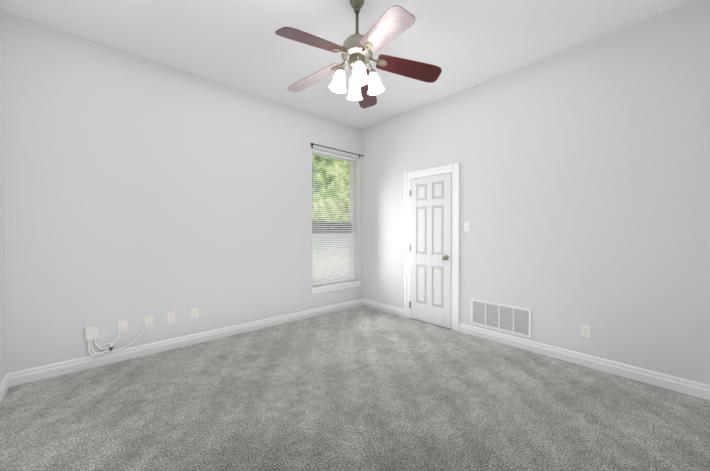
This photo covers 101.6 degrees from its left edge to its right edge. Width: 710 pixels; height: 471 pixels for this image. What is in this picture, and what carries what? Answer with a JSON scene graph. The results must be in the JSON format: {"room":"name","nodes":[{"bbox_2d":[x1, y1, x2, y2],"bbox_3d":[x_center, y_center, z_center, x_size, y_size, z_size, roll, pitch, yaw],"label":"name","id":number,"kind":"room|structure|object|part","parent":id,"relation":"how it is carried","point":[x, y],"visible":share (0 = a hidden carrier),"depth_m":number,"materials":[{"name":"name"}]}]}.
{"room":"empty bedroom","nodes":[
{"label":"empty bedroom","id":0,"kind":"room"},
{"bbox_2d":[0,9,6,382],"bbox_3d":[-1.542,-0.259,0.761,0.200,2.990,3.980,-1,1,-42],"label":"wall","id":1,"kind":"structure","parent":0,"point":[3,368],"depth_m":2.26,"materials":[{"name":"paint"}]},
{"bbox_2d":[0,374,8,402],"bbox_3d":[-1.528,1.179,0.925,0.015,0.110,3.780,-1,1,-42],"label":"baseboard","id":2,"kind":"structure","parent":1,"relation":"attached to","point":[4,385],"depth_m":2.21,"materials":[{"name":"white paint"}]},
{"bbox_2d":[1,11,361,372],"bbox_3d":[-1.406,-0.294,3.692,4.320,2.990,0.200,-1,1,-42],"label":"wall","id":3,"kind":"structure","parent":0,"point":[137,189],"depth_m":2.90,"materials":[{"name":"paint"}]},
{"bbox_2d":[85,315,152,354],"bbox_3d":[-2.241,0.959,2.782,0.511,0.281,0.056,-1,1,-42],"label":"outlets","id":4,"kind":"object","parent":3,"relation":"attached to","point":[91,333],"visible":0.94,"depth_m":2.70,"materials":[{"name":"white plastic"}]},
{"bbox_3d":[-2.251,0.881,2.807,0.072,0.117,0.004,-1,1,-42],"label":"outlet coax plate","id":5,"kind":"part","parent":4,"relation":"part of","materials":[{"name":"white plastic"}]},
{"bbox_3d":[-2.095,0.875,2.947,0.072,0.117,0.004,-1,1,-42],"label":"outlet coax plate","id":6,"kind":"part","parent":4,"relation":"part of","materials":[{"name":"white plastic"}]},
{"bbox_2d":[167,312,174,323],"bbox_3d":[-1.953,0.873,3.073,0.072,0.117,0.007,-1,1,-42],"label":"duplex electrical outlet","id":7,"kind":"object","parent":3,"relation":"attached to","point":[170,317],"visible":1,"depth_m":3.07,"materials":[{"name":"white plastic"}]},
{"bbox_2d":[7,299,361,386],"bbox_3d":[-1.334,1.146,3.630,3.920,0.110,0.015,-1,1,-42],"label":"baseboard","id":8,"kind":"structure","parent":3,"relation":"attached to","point":[45,371],"depth_m":2.98,"materials":[{"name":"white paint"}]},
{"bbox_2d":[191,308,197,318],"bbox_3d":[-1.786,0.866,3.224,0.072,0.117,0.007,-1,1,-42],"label":"duplex electrical outlet","id":9,"kind":"object","parent":3,"relation":"attached to","point":[194,313],"visible":1,"depth_m":3.22,"materials":[{"name":"white plastic"}]},
{"bbox_2d":[312,149,355,285],"bbox_3d":[-0.365,-0.264,4.662,0.935,2.065,0.141,-1,1,-42],"label":"window blind","id":10,"kind":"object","parent":3,"relation":"in","point":[327,279],"depth_m":4.64,"materials":[{"name":"white plastic"}]},
{"bbox_2d":[314,152,314,198],"bbox_3d":[-0.578,-0.250,4.379,0.033,2.005,0.105,0,1,24],"label":"blind cord","id":11,"kind":"object","parent":10,"relation":"attached to","point":[314,152],"depth_m":4.33,"materials":[{"name":"white fabric"}]},
{"bbox_3d":[-0.388,-0.132,4.689,0.851,0.180,0.052,-1,1,-42],"label":"window frame meeting rail","id":12,"kind":"part","parent":10,"relation":"part of","materials":[{"name":"white plastic"}]},
{"bbox_3d":[-0.331,-0.268,4.625,0.919,2.051,0.040,-1,1,-42],"label":"window blinds rails","id":13,"kind":"part","parent":10,"relation":"part of","materials":[{"name":"white plastic"}]},
{"bbox_2d":[349,160,349,279],"bbox_3d":[-0.102,-0.256,4.830,0.002,2.005,0.036,-1,1,-42],"label":"blind cord","id":14,"kind":"object","parent":10,"relation":"attached to","point":[349,207],"depth_m":4.82,"materials":[{"name":"white fabric"}]},
{"bbox_2d":[311,283,359,293],"bbox_3d":[-0.276,0.828,4.577,0.975,0.060,0.013,-1,1,-42],"label":"apron","id":15,"kind":"object","parent":3,"relation":"attached to","point":[333,288],"visible":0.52,"depth_m":4.52,"materials":[{"name":"white paint"}]},
{"bbox_2d":[310,280,361,289],"bbox_3d":[-0.315,0.783,4.620,1.005,0.028,0.178,-1,1,-42],"label":"window sill","id":16,"kind":"structure","parent":3,"relation":"attached to","point":[317,287],"depth_m":4.55,"materials":[{"name":"white paint"}]},
{"bbox_2d":[311,143,363,157],"bbox_3d":[-0.258,-1.330,4.530,1.047,0.060,0.066,-1,1,-42],"label":"curtain rod","id":17,"kind":"object","parent":3,"relation":"attached to","point":[312,144],"visible":1,"depth_m":4.46,"materials":[{"name":"black metal"}]},
{"bbox_2d":[0,0,695,128],"bbox_3d":[-0.076,-1.821,2.193,4.320,0.100,4.180,-1,1,-42],"label":"ceiling","id":18,"kind":"structure","parent":0,"point":[461,44],"depth_m":2.56,"materials":[{"name":"white paint"}]},
{"bbox_2d":[275,0,441,107],"bbox_3d":[-0.018,-1.429,2.154,1.208,0.684,1.258,-1,1,-42],"label":"ceiling fan","id":19,"kind":"object","parent":18,"relation":"hanging from","point":[356,50],"visible":1,"depth_m":2.14,"materials":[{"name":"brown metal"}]},
{"bbox_3d":[0.015,-1.410,2.186,0.236,0.153,0.236,-1,1,-42],"label":"motor","id":20,"kind":"part","parent":19,"relation":"part of","materials":[{"name":"silver metal"}]},
{"bbox_2d":[0,305,709,470],"bbox_3d":[-0.076,1.268,2.231,4.320,0.100,4.180,-1,1,-42],"label":"floor","id":21,"kind":"structure","parent":0,"point":[361,388],"depth_m":2.02,"materials":[{"name":"carpet"}]},
{"bbox_2d":[362,0,709,384],"bbox_3d":[1.523,-0.292,3.514,0.200,2.990,3.980,-1,1,-42],"label":"wall","id":22,"kind":"structure","parent":0,"point":[584,183],"depth_m":2.68,"materials":[{"name":"paint"}]},
{"bbox_2d":[362,299,403,316],"bbox_3d":[0.423,1.135,4.595,0.015,0.110,0.928,-1,1,-42],"label":"baseboard","id":23,"kind":"structure","parent":22,"relation":"attached to","point":[385,308],"depth_m":4.56,"materials":[{"name":"white paint"}]},
{"bbox_2d":[409,171,452,329],"bbox_3d":[1.015,0.190,3.924,0.012,2.016,0.672,-1,1,-42],"label":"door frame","id":24,"kind":"structure","parent":22,"relation":"attached to","point":[452,237],"depth_m":3.68,"materials":[{"name":"white paint"}]},
{"bbox_2d":[404,163,459,331],"bbox_3d":[0.988,0.145,3.899,0.086,2.106,0.852,-1,1,-42],"label":"door","id":25,"kind":"structure","parent":22,"relation":"in","point":[455,168],"depth_m":3.85,"materials":[{"name":"white paint"}]},
{"bbox_3d":[1.010,0.118,3.918,0.006,1.660,0.430,-1,1,-42],"label":"door panel bevels","id":26,"kind":"part","parent":25,"relation":"part of","materials":[{"name":"white wood"}]},
{"bbox_2d":[464,222,469,230],"bbox_3d":[1.364,-0.107,3.527,0.019,0.117,0.072,-1,1,-42],"label":"light switch","id":27,"kind":"object","parent":22,"relation":"attached to","point":[466,226],"visible":1,"depth_m":3.53,"materials":[{"name":"white plastic"}]},
{"bbox_2d":[471,299,531,337],"bbox_3d":[1.621,0.918,3.260,0.011,0.305,0.650,-1,1,-42],"label":"air vent","id":28,"kind":"object","parent":22,"relation":"in","point":[515,320],"visible":1,"depth_m":3.23,"materials":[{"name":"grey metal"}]},
{"bbox_2d":[459,323,709,400],"bbox_3d":[1.969,1.155,2.875,0.015,0.110,2.008,-1,1,-42],"label":"baseboard","id":29,"kind":"structure","parent":22,"relation":"attached to","point":[686,386],"depth_m":2.61,"materials":[{"name":"white paint"}]},
{"bbox_2d":[581,324,590,338],"bbox_3d":[2.141,0.888,2.685,0.004,0.117,0.072,-1,1,-42],"label":"outlet","id":30,"kind":"object","parent":22,"relation":"attached to","point":[588,331],"visible":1,"depth_m":2.68,"materials":[{"name":"white plastic"}]},
{"label":"outside","id":31,"kind":"structure","parent":0,"visible":0},
{"bbox_2d":[312,155,348,278],"bbox_3d":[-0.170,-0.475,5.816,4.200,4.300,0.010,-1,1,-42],"label":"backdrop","id":32,"kind":"structure","parent":31,"point":[332,181],"depth_m":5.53,"materials":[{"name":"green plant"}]}
]}

